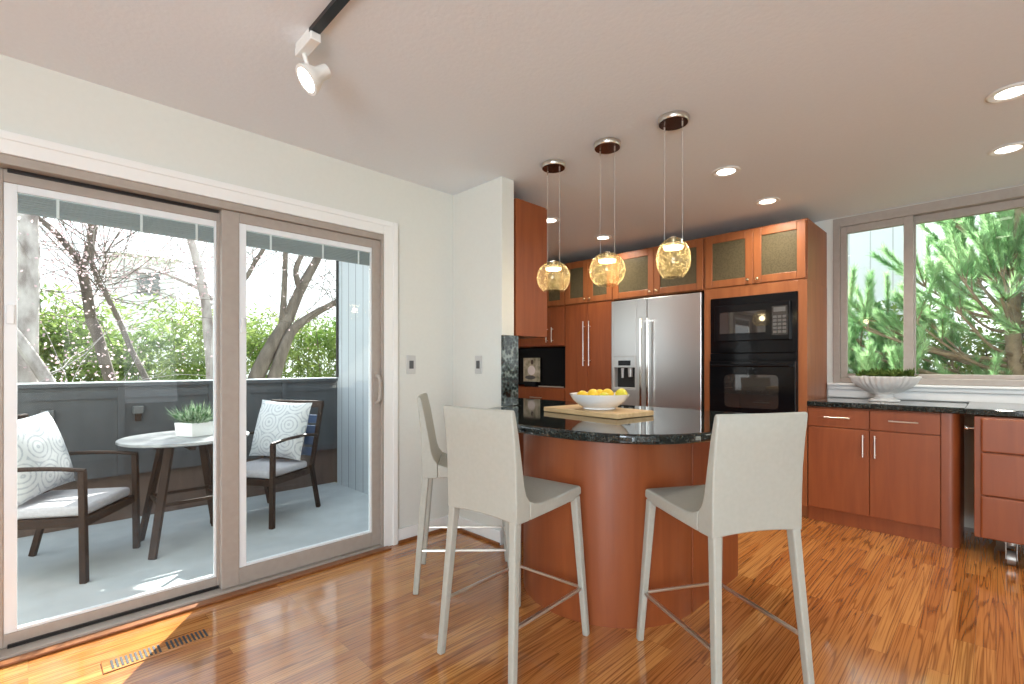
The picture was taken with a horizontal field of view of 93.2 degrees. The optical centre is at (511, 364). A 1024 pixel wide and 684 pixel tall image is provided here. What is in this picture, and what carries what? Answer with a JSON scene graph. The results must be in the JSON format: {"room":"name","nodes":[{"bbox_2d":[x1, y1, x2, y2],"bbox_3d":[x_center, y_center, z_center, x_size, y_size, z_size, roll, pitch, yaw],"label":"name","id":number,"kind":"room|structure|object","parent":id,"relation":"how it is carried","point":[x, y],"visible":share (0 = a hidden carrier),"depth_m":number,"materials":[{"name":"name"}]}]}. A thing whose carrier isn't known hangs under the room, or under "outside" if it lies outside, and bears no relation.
{"room":"kitchen","nodes":[
{"label":"kitchen","id":0,"kind":"room"},
{"bbox_2d":[17,482,367,625],"bbox_3d":[-3.068,1.290,2.571,2.025,0.100,5.298,0,0,45],"label":"deck","id":1,"kind":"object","parent":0,"point":[48,585],"visible":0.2,"depth_m":3.27,"materials":[{"name":"grey concrete"}]},
{"bbox_2d":[17,413,140,583],"bbox_3d":[-2.797,0.779,2.953,0.663,0.928,0.576,0,0,-12],"label":"patio chair","id":2,"kind":"object","parent":1,"relation":"on","point":[83,519],"visible":0.58,"depth_m":2.76,"materials":[{"name":"brown wood"}]},
{"bbox_2d":[17,487,129,518],"bbox_3d":[-2.724,0.842,2.969,0.455,0.062,0.470,0,0,-12],"label":"seat cushion","id":3,"kind":"object","parent":2,"relation":"on","point":[55,503],"visible":0.71,"depth_m":2.88,"materials":[{"name":"white fabric"}]},
{"bbox_2d":[17,411,74,506],"bbox_3d":[-2.900,0.548,2.931,0.222,0.504,0.538,0,0,-14],"label":"throw pillow","id":4,"kind":"object","parent":3,"relation":"on","point":[40,443],"visible":0.77,"depth_m":2.90,"materials":[{"name":"fabric"}]},
{"bbox_2d":[17,377,337,537],"bbox_3d":[-3.666,0.684,3.313,0.110,1.109,5.500,0,0,45],"label":"deck railing","id":5,"kind":"object","parent":1,"relation":"on","point":[88,416],"visible":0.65,"depth_m":3.95,"materials":[{"name":"grey wood"}]},
{"bbox_2d":[41,410,53,417],"bbox_3d":[-3.375,0.390,3.516,0.055,0.120,0.070,0,0,45],"label":"light","id":6,"kind":"object","parent":5,"relation":"attached to","point":[51,412],"visible":0.3,"depth_m":3.51,"materials":[{"name":"grey"}]},
{"bbox_2d":[132,406,143,420],"bbox_3d":[-3.002,0.390,3.889,0.055,0.120,0.070,0,0,45],"label":"light","id":7,"kind":"object","parent":5,"relation":"attached to","point":[138,411],"visible":1,"depth_m":3.88,"materials":[{"name":"grey metal"}]},
{"bbox_2d":[132,406,143,413],"bbox_3d":[-3.002,0.360,3.889,0.055,0.060,0.070,0,0,45],"label":"hood","id":8,"kind":"object","parent":7,"relation":"attached to","point":[135,409],"depth_m":3.87,"materials":[{"name":"grey metal"}]},
{"bbox_2d":[115,431,248,559],"bbox_3d":[-2.291,0.870,3.408,0.776,0.744,0.776,0,0,45],"label":"bistro table","id":9,"kind":"object","parent":1,"relation":"on","point":[165,442],"visible":0.7,"depth_m":3.27,"materials":[{"name":"stone"}]},
{"bbox_2d":[166,399,212,436],"bbox_3d":[-2.233,0.367,3.406,0.442,0.260,0.370,0,0,25],"label":"potted plant","id":10,"kind":"object","parent":9,"relation":"on","point":[190,424],"visible":0.9,"depth_m":3.36,"materials":[{"name":"green plant"}]},
{"bbox_2d":[210,400,323,529],"bbox_3d":[-2.001,0.779,4.031,0.576,0.928,0.663,0,0,14],"label":"patio chair","id":11,"kind":"object","parent":1,"relation":"on","point":[312,438],"visible":0.55,"depth_m":4.07,"materials":[{"name":"brown wood"}]},
{"bbox_2d":[246,458,306,478],"bbox_3d":[-2.019,0.842,3.959,0.470,0.062,0.455,0,0,14],"label":"seat cushion","id":12,"kind":"object","parent":11,"relation":"on","point":[259,468],"visible":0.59,"depth_m":3.90,"materials":[{"name":"white fabric"}]},
{"bbox_2d":[249,400,311,460],"bbox_3d":[-1.976,0.548,4.133,0.520,0.488,0.224,0,0,17],"label":"throw pillow","id":13,"kind":"object","parent":12,"relation":"on","point":[276,421],"visible":0.92,"depth_m":4.06,"materials":[{"name":"fabric"}]},
{"bbox_2d":[0,54,452,528],"bbox_3d":[-2.169,-0.030,1.932,0.140,2.440,4.765,0,0,45],"label":"wall","id":14,"kind":"structure","parent":0,"point":[36,101],"depth_m":2.83,"materials":[{"name":"paint"}]},
{"bbox_2d":[18,194,212,242],"bbox_3d":[-1.824,-0.680,2.289,0.020,0.077,0.717,0,0,45],"label":"blind","id":15,"kind":"object","parent":14,"relation":"attached to","point":[43,205],"depth_m":2.25,"materials":[{"name":"grey"}]},
{"bbox_2d":[0,153,383,660],"bbox_3d":[-1.514,0.170,2.539,0.169,2.040,1.828,0,0,45],"label":"door","id":16,"kind":"structure","parent":14,"relation":"in","point":[55,191],"depth_m":2.51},
{"bbox_2d":[0,546,391,668],"bbox_3d":[-1.592,1.184,2.342,0.054,0.012,2.260,0,0,45],"label":"trim","id":17,"kind":"structure","parent":14,"relation":"attached to","point":[90,637],"depth_m":2.30,"materials":[{"name":"brown wood"}]},
{"bbox_2d":[0,129,397,546],"bbox_3d":[-1.484,0.125,2.500,0.026,2.130,2.037,0,0,45],"label":"trim","id":18,"kind":"structure","parent":14,"relation":"attached to","point":[11,143],"depth_m":2.74,"materials":[{"name":"white"}]},
{"bbox_2d":[246,231,368,265],"bbox_3d":[-1.180,-0.680,2.866,0.020,0.077,0.723,0,0,45],"label":"blind","id":19,"kind":"object","parent":14,"relation":"attached to","point":[267,240],"depth_m":2.83,"materials":[{"name":"grey"}]},
{"bbox_2d":[406,355,415,373],"bbox_3d":[-0.688,-0.003,3.306,0.010,0.125,0.072,0,0,45],"label":"light switch","id":20,"kind":"object","parent":14,"relation":"attached to","point":[410,360],"visible":1,"depth_m":3.30,"materials":[{"name":"white plastic"}]},
{"bbox_2d":[398,515,447,542],"bbox_3d":[-2.072,1.143,1.920,0.014,0.095,4.614,0,0,45],"label":"baseboard","id":21,"kind":"structure","parent":14,"relation":"attached to","point":[412,530],"depth_m":3.32,"materials":[{"name":"white"}]},
{"bbox_2d":[337,261,367,494],"bbox_3d":[-1.151,-0.110,4.416,1.928,3.200,0.018,0,0,45],"label":"wall","id":22,"kind":"structure","parent":0,"point":[352,383],"depth_m":4.84,"materials":[{"name":"blue"}]},
{"bbox_2d":[336,261,338,376],"bbox_3d":[-1.832,-0.791,5.073,0.035,1.838,0.014,0,0,45],"label":"trim","id":23,"kind":"structure","parent":22,"relation":"attached to","point":[337,262],"depth_m":5.07,"materials":[{"name":"black rubber"}]},
{"bbox_2d":[453,176,513,544],"bbox_3d":[-0.265,-0.030,3.468,0.660,2.440,0.130,0,0,45],"label":"wall","id":24,"kind":"structure","parent":0,"point":[483,214],"depth_m":3.34,"materials":[{"name":"paint"}]},
{"bbox_2d":[399,528,499,545],"bbox_3d":[-0.418,1.180,3.207,0.506,0.020,0.454,0,0,45],"label":"trim","id":25,"kind":"structure","parent":24,"relation":"attached to","point":[440,529],"depth_m":3.31,"materials":[{"name":"brown wood"}]},
{"bbox_2d":[475,356,481,373],"bbox_3d":[-0.234,-0.003,3.359,0.072,0.125,0.010,0,0,45],"label":"light switch","id":26,"kind":"object","parent":24,"relation":"attached to","point":[478,359],"visible":1,"depth_m":3.35,"materials":[{"name":"white plastic"}]},
{"bbox_2d":[501,335,517,405],"bbox_3d":[-0.244,0.037,3.467,0.672,0.470,0.144,0,0,45],"label":"backsplash","id":27,"kind":"structure","parent":24,"relation":"attached to","point":[509,343],"depth_m":3.22,"materials":[{"name":"grey stone"}]},
{"bbox_2d":[514,198,546,338],"bbox_3d":[-0.081,-0.670,3.639,0.638,0.940,0.328,0,0,45],"label":"upper cabinet","id":28,"kind":"object","parent":24,"relation":"attached to","point":[530,220],"visible":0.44,"depth_m":3.40,"materials":[{"name":"brown wood"}]},
{"bbox_2d":[0,0,1023,264],"bbox_3d":[-0.039,-1.350,1.771,7.240,0.200,7.550,0,0,45],"label":"ceiling","id":29,"kind":"structure","parent":0,"point":[828,109],"depth_m":2.21,"materials":[{"name":"paint"}]},
{"bbox_2d":[295,0,349,95],"bbox_3d":[0.084,-1.149,1.022,2.526,0.200,0.129,0,0,45],"label":"track light","id":30,"kind":"object","parent":29,"relation":"hanging from","point":[311,78],"visible":1,"depth_m":1.82,"materials":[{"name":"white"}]},
{"bbox_2d":[537,159,569,290],"bbox_3d":[0.258,-0.855,3.009,0.206,0.791,0.206,0,0,45],"label":"pendant light","id":31,"kind":"object","parent":29,"relation":"hanging from","point":[551,165],"visible":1,"depth_m":2.98,"materials":[{"name":"yellow glass"}]},
{"bbox_2d":[548,217,558,223],"bbox_3d":[0.325,-1.244,4.172,0.174,0.008,0.174,0,0,45],"label":"recessed light","id":32,"kind":"object","parent":29,"relation":"in","point":[551,220],"visible":0.61,"depth_m":4.16,"materials":[{"name":"white"}]},
{"bbox_2d":[594,235,611,239],"bbox_3d":[0.891,-1.244,4.738,0.174,0.008,0.174,0,0,45],"label":"recessed light","id":33,"kind":"object","parent":29,"relation":"in","point":[601,237],"visible":1,"depth_m":4.72,"materials":[{"name":"white"}]},
{"bbox_2d":[589,137,625,286],"bbox_3d":[0.537,-0.850,2.729,0.201,0.801,0.201,0,0,45],"label":"pendant light","id":34,"kind":"object","parent":29,"relation":"hanging from","point":[608,145],"visible":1,"depth_m":2.69,"materials":[{"name":"yellow glass"}]},
{"bbox_2d":[656,110,690,278],"bbox_3d":[0.817,-0.847,2.450,0.168,0.807,0.168,0,0,45],"label":"pendant light","id":35,"kind":"object","parent":29,"relation":"hanging from","point":[672,120],"visible":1,"depth_m":2.42,"materials":[{"name":"beige glass"}]},
{"bbox_2d":[711,166,740,176],"bbox_3d":[1.379,-1.244,3.118,0.174,0.008,0.174,0,0,45],"label":"recessed light","id":36,"kind":"object","parent":29,"relation":"in","point":[726,171],"visible":1,"depth_m":3.11,"materials":[{"name":"white"}]},
{"bbox_2d":[755,197,779,204],"bbox_3d":[1.944,-1.244,3.684,0.174,0.008,0.174,0,0,45],"label":"recessed light","id":37,"kind":"object","parent":29,"relation":"in","point":[770,200],"visible":1,"depth_m":3.68,"materials":[{"name":"white"}]},
{"bbox_2d":[985,82,1023,102],"bbox_3d":[2.284,-1.244,2.213,0.174,0.008,0.174,0,0,45],"label":"recessed light","id":38,"kind":"object","parent":29,"relation":"in","point":[1013,91],"visible":1,"depth_m":2.22,"materials":[{"name":"white"}]},
{"bbox_2d":[987,142,1023,155],"bbox_3d":[2.864,-1.244,2.793,0.174,0.008,0.174,0,0,45],"label":"recessed light","id":39,"kind":"object","parent":29,"relation":"in","point":[1010,148],"visible":1,"depth_m":2.79,"materials":[{"name":"white"}]},
{"bbox_2d":[0,516,1023,683],"bbox_3d":[-0.039,1.270,1.771,7.240,0.160,7.550,0,0,45],"label":"floor","id":40,"kind":"structure","parent":0,"point":[883,608],"depth_m":2.16,"materials":[{"name":"brown wood"}]},
{"bbox_2d":[101,627,212,673],"bbox_3d":[-1.474,1.187,2.026,0.100,0.005,0.370,0,0,45],"label":"floor vent","id":41,"kind":"object","parent":40,"relation":"in","point":[137,656],"visible":1,"depth_m":2.01,"materials":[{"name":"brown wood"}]},
{"bbox_2d":[413,393,508,594],"bbox_3d":[-0.265,0.678,2.724,0.529,1.026,0.416,0,0,-5],"label":"bar stool","id":42,"kind":"object","parent":40,"relation":"on","point":[434,461],"visible":0.69,"depth_m":2.53,"materials":[{"name":"beige leather"}]},
{"bbox_2d":[437,405,589,683],"bbox_3d":[0.016,0.678,2.066,0.416,1.026,0.529,0,0,40],"label":"bar stool","id":43,"kind":"object","parent":40,"relation":"on","point":[485,472],"visible":1,"depth_m":1.90,"materials":[{"name":"beige leather"}]},
{"bbox_2d":[518,306,564,400],"bbox_3d":[0.500,0.263,5.921,0.834,1.855,0.656,0,0,45],"label":"tall cabinet","id":44,"kind":"object","parent":40,"relation":"on","point":[555,337],"visible":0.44,"depth_m":5.58,"materials":[{"name":"brown wood"}]},
{"bbox_2d":[523,358,539,386],"bbox_3d":[0.229,0.089,5.837,0.270,0.348,0.028,0,0,45],"label":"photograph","id":45,"kind":"object","parent":44,"relation":"in","point":[531,366],"visible":1,"depth_m":5.84,"materials":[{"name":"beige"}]},
{"bbox_2d":[518,347,564,387],"bbox_3d":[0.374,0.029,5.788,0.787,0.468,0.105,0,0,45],"label":"microwave","id":46,"kind":"object","parent":44,"relation":"in","point":[552,359],"visible":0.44,"depth_m":5.68,"materials":[{"name":"black metal"}]},
{"bbox_2d":[565,301,613,401],"bbox_3d":[1.015,0.263,5.406,0.618,1.855,0.655,0,0,45],"label":"pantry cabinet","id":47,"kind":"object","parent":40,"relation":"on","point":[588,326],"visible":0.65,"depth_m":5.20,"materials":[{"name":"brown wood"}]},
{"bbox_2d":[518,433,737,628],"bbox_3d":[0.085,0.753,3.217,2.371,0.873,1.104,0,0,45],"label":"base cabinet","id":48,"kind":"object","parent":40,"relation":"on","point":[613,479],"visible":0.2,"depth_m":2.23,"materials":[{"name":"brown wood"}]},
{"bbox_2d":[488,398,751,444],"bbox_3d":[0.112,0.295,3.080,2.603,0.040,1.317,0,0,45],"label":"countertop","id":49,"kind":"structure","parent":48,"relation":"on","point":[666,426],"depth_m":2.24,"materials":[{"name":"stone"}]},
{"bbox_2d":[544,404,653,418],"bbox_3d":[0.479,0.261,2.744,0.310,0.027,0.550,0,0,-38],"label":"cutting board","id":50,"kind":"object","parent":49,"relation":"on","point":[618,413],"visible":0.88,"depth_m":2.61,"materials":[{"name":"brown wood"}]},
{"bbox_2d":[569,392,629,409],"bbox_3d":[0.489,0.203,2.714,0.336,0.086,0.336,0,0,45],"label":"fruit bowl","id":51,"kind":"object","parent":50,"relation":"on","point":[588,402],"visible":0.91,"depth_m":2.60,"materials":[{"name":"white ceramic"}]},
{"bbox_2d":[577,391,587,394],"bbox_3d":[0.398,0.177,2.728,0.068,0.068,0.068,0,0,-23],"label":"lemon","id":52,"kind":"object","parent":51,"relation":"in","point":[579,392],"visible":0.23,"depth_m":2.71,"materials":[{"name":"yellow food"}]},
{"bbox_2d":[588,389,598,394],"bbox_3d":[0.458,0.168,2.725,0.068,0.068,0.068,0,0,-36],"label":"lemon","id":53,"kind":"object","parent":51,"relation":"in","point":[592,391],"visible":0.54,"depth_m":2.70,"materials":[{"name":"yellow food"}]},
{"bbox_2d":[602,389,613,394],"bbox_3d":[0.536,0.166,2.718,0.068,0.067,0.068,0,0,26],"label":"lemon","id":54,"kind":"object","parent":51,"relation":"in","point":[610,392],"visible":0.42,"depth_m":2.70,"materials":[{"name":"yellow food"}]},
{"bbox_2d":[615,388,627,394],"bbox_3d":[0.613,0.167,2.711,0.068,0.072,0.067,0,0,22],"label":"lemon","id":55,"kind":"object","parent":51,"relation":"in","point":[620,391],"visible":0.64,"depth_m":2.69,"materials":[{"name":"yellow food"}]},
{"bbox_2d":[612,292,703,409],"bbox_3d":[1.544,0.269,4.822,0.935,1.833,0.677,0,0,45],"label":"refrigerator","id":56,"kind":"object","parent":40,"relation":"on","point":[658,342],"visible":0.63,"depth_m":4.57,"materials":[{"name":"silver metal"}]},
{"bbox_2d":[636,412,814,683],"bbox_3d":[0.805,0.678,1.901,0.416,1.026,0.529,0,0,-14],"label":"bar stool","id":57,"kind":"object","parent":40,"relation":"on","point":[754,476],"visible":1,"depth_m":1.69,"materials":[{"name":"beige leather"}]},
{"bbox_2d":[704,279,826,516],"bbox_3d":[2.191,0.263,4.216,0.804,1.855,0.676,0,0,45],"label":"tall cabinet","id":58,"kind":"object","parent":40,"relation":"on","point":[812,296],"visible":0.24,"depth_m":3.88,"materials":[{"name":"brown wood"}]},
{"bbox_2d":[710,352,797,413],"bbox_3d":[2.142,0.265,4.170,0.679,0.727,0.614,0,0,45],"label":"wall oven","id":59,"kind":"object","parent":58,"relation":"in","point":[753,383],"visible":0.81,"depth_m":3.96,"materials":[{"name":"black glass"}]},
{"bbox_2d":[711,291,797,353],"bbox_3d":[2.124,-0.339,4.151,0.679,0.474,0.466,0,0,45],"label":"microwave","id":60,"kind":"object","parent":58,"relation":"in","point":[764,323],"visible":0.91,"depth_m":3.97,"materials":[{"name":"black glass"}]},
{"bbox_2d":[808,406,963,547],"bbox_3d":[2.788,0.753,3.633,0.864,0.873,0.656,0,0,45],"label":"base cabinet","id":61,"kind":"object","parent":40,"relation":"on","point":[898,473],"visible":0.99,"depth_m":3.39,"materials":[{"name":"brown wood"}]},
{"bbox_2d":[807,397,968,413],"bbox_3d":[2.796,0.295,3.622,0.888,0.040,0.617,0,0,45],"label":"countertop","id":62,"kind":"structure","parent":61,"relation":"on","point":[856,403],"depth_m":3.46,"materials":[{"name":"stone"}]},
{"bbox_2d":[849,368,921,401],"bbox_3d":[2.818,0.144,3.666,0.440,0.261,0.377,0,0,45],"label":"bowl planter","id":63,"kind":"object","parent":62,"relation":"on","point":[884,384],"visible":1,"depth_m":3.58,"materials":[{"name":"beige ceramic"}]},
{"bbox_2d":[964,415,1023,565],"bbox_3d":[3.145,0.750,2.948,0.561,0.879,0.524,0,0,45],"label":"drawer unit","id":64,"kind":"object","parent":40,"relation":"on","point":[998,441],"visible":0.98,"depth_m":2.85,"materials":[{"name":"brown wood"}]},
{"bbox_2d":[964,402,1023,417],"bbox_3d":[3.875,0.286,2.423,2.327,0.038,0.787,0,0,45],"label":"countertop","id":65,"kind":"structure","parent":64,"relation":"on","point":[973,408],"depth_m":2.95,"materials":[{"name":"stone"}]},
{"bbox_2d":[814,184,1023,527],"bbox_3d":[2.584,-0.030,4.395,7.240,2.440,0.130,0,0,45],"label":"wall","id":66,"kind":"structure","parent":0,"point":[826,225],"depth_m":3.64,"materials":[{"name":"paint"}]},
{"bbox_2d":[547,264,565,307],"bbox_3d":[0.504,-0.903,5.924,0.833,0.474,0.646,0,0,45],"label":"upper cabinet","id":67,"kind":"object","parent":66,"relation":"attached to","point":[555,298],"visible":0.2,"depth_m":5.51,"materials":[{"name":"brown wood"}]},
{"bbox_2d":[566,255,613,305],"bbox_3d":[1.020,-0.903,5.408,0.623,0.474,0.646,0,0,45],"label":"upper cabinet","id":68,"kind":"object","parent":66,"relation":"attached to","point":[581,289],"visible":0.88,"depth_m":5.19,"materials":[{"name":"brown wood"}]},
{"bbox_2d":[613,237,704,300],"bbox_3d":[1.579,-0.903,4.849,0.953,0.474,0.646,0,0,45],"label":"upper cabinet","id":69,"kind":"object","parent":66,"relation":"attached to","point":[642,278],"visible":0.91,"depth_m":4.61,"materials":[{"name":"brown wood"}]},
{"bbox_2d":[705,218,826,289],"bbox_3d":[2.201,-0.903,4.227,0.803,0.474,0.646,0,0,45],"label":"upper cabinet","id":70,"kind":"object","parent":66,"relation":"attached to","point":[796,249],"visible":0.97,"depth_m":3.98,"materials":[{"name":"brown wood"}]},
{"bbox_2d":[827,383,1023,403],"bbox_3d":[3.839,0.212,3.008,3.215,0.120,0.054,0,0,45],"label":"trim","id":71,"kind":"structure","parent":66,"relation":"attached to","point":[951,393],"depth_m":3.60,"materials":[{"name":"white wood"}]},
{"bbox_2d":[833,185,1023,386],"bbox_3d":[3.823,-0.546,3.141,2.935,1.392,0.132,0,0,45],"label":"window","id":72,"kind":"structure","parent":66,"relation":"in","point":[1011,198],"depth_m":3.79,"materials":[{"name":"beige plastic"}]},
{"label":"outside","id":73,"kind":"structure","parent":0,"visible":0},
{"bbox_3d":[0.000,2.290,7.071,70.000,0.200,70.000,0,0,45],"label":"ground","id":74,"kind":"structure","parent":73,"visible":0},
{"bbox_2d":[17,193,212,382],"bbox_3d":[-4.158,-0.629,4.429,2.798,6.195,3.023,0,0,45],"label":"birch tree","id":75,"kind":"object","parent":74,"relation":"on","point":[31,368],"visible":0.3,"depth_m":4.32,"materials":[{"name":"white plant"}]},
{"bbox_2d":[98,243,183,379],"bbox_3d":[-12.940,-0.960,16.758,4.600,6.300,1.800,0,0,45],"label":"house","id":76,"kind":"structure","parent":74,"relation":"on","point":[164,284],"depth_m":15.38,"materials":[{"name":"white"}]},
{"bbox_2d":[38,282,255,382],"bbox_3d":[-6.081,0.508,7.328,2.514,3.561,3.852,0,0,45],"label":"hedge","id":77,"kind":"object","parent":74,"relation":"on","point":[175,358],"visible":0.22,"depth_m":7.08,"materials":[{"name":"green plant"}]},
{"bbox_2d":[17,217,289,380],"bbox_3d":[-4.314,-0.730,5.039,3.240,5.857,3.005,0,0,20],"label":"flowering tree","id":78,"kind":"object","parent":74,"relation":"on","point":[92,252],"visible":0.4,"depth_m":5.03,"materials":[{"name":"grey plant"}]},
{"bbox_2d":[39,216,274,381],"bbox_3d":[-4.793,-1.301,5.093,3.504,6.991,4.131,0,0,45],"label":"flowering tree","id":79,"kind":"object","parent":74,"relation":"on","point":[91,320],"visible":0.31,"depth_m":5.28,"materials":[{"name":"grey plant"}]},
{"bbox_2d":[40,220,321,379],"bbox_3d":[-3.718,-0.707,5.543,4.107,5.796,2.933,0,0,-20],"label":"birch tree","id":80,"kind":"object","parent":74,"relation":"on","point":[207,323],"visible":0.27,"depth_m":5.64,"materials":[{"name":"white plant"}]},
{"bbox_2d":[170,239,335,378],"bbox_3d":[-3.562,-1.016,7.880,3.605,6.488,4.535,0,0,45],"label":"bare tree","id":81,"kind":"object","parent":74,"relation":"on","point":[275,351],"visible":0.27,"depth_m":7.64,"materials":[{"name":"grey plant"}]},
{"bbox_2d":[246,302,335,378],"bbox_3d":[-3.992,0.502,9.995,2.418,3.383,3.593,0,0,45],"label":"hedge","id":82,"kind":"object","parent":74,"relation":"on","point":[328,341],"visible":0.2,"depth_m":9.52,"materials":[{"name":"green plant"}]},
{"bbox_2d":[848,224,923,370],"bbox_3d":[5.623,-0.610,10.608,4.950,5.600,3.045,0,0,45],"label":"house","id":83,"kind":"structure","parent":74,"relation":"on","point":[860,244],"depth_m":8.11,"materials":[{"name":"grey"}]},
{"bbox_2d":[848,208,1023,374],"bbox_3d":[5.107,-0.209,4.915,4.465,4.804,2.417,0,0,45],"label":"pine tree","id":84,"kind":"object","parent":74,"relation":"on","point":[999,245],"visible":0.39,"depth_m":5.05,"materials":[{"name":"green plant"}]},
{"bbox_2d":[856,286,1023,374],"bbox_3d":[6.877,0.632,5.680,5.464,3.608,1.951,0,0,45],"label":"shrub","id":85,"kind":"object","parent":74,"relation":"on","point":[987,349],"visible":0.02,"depth_m":6.39,"materials":[{"name":"green plant"}]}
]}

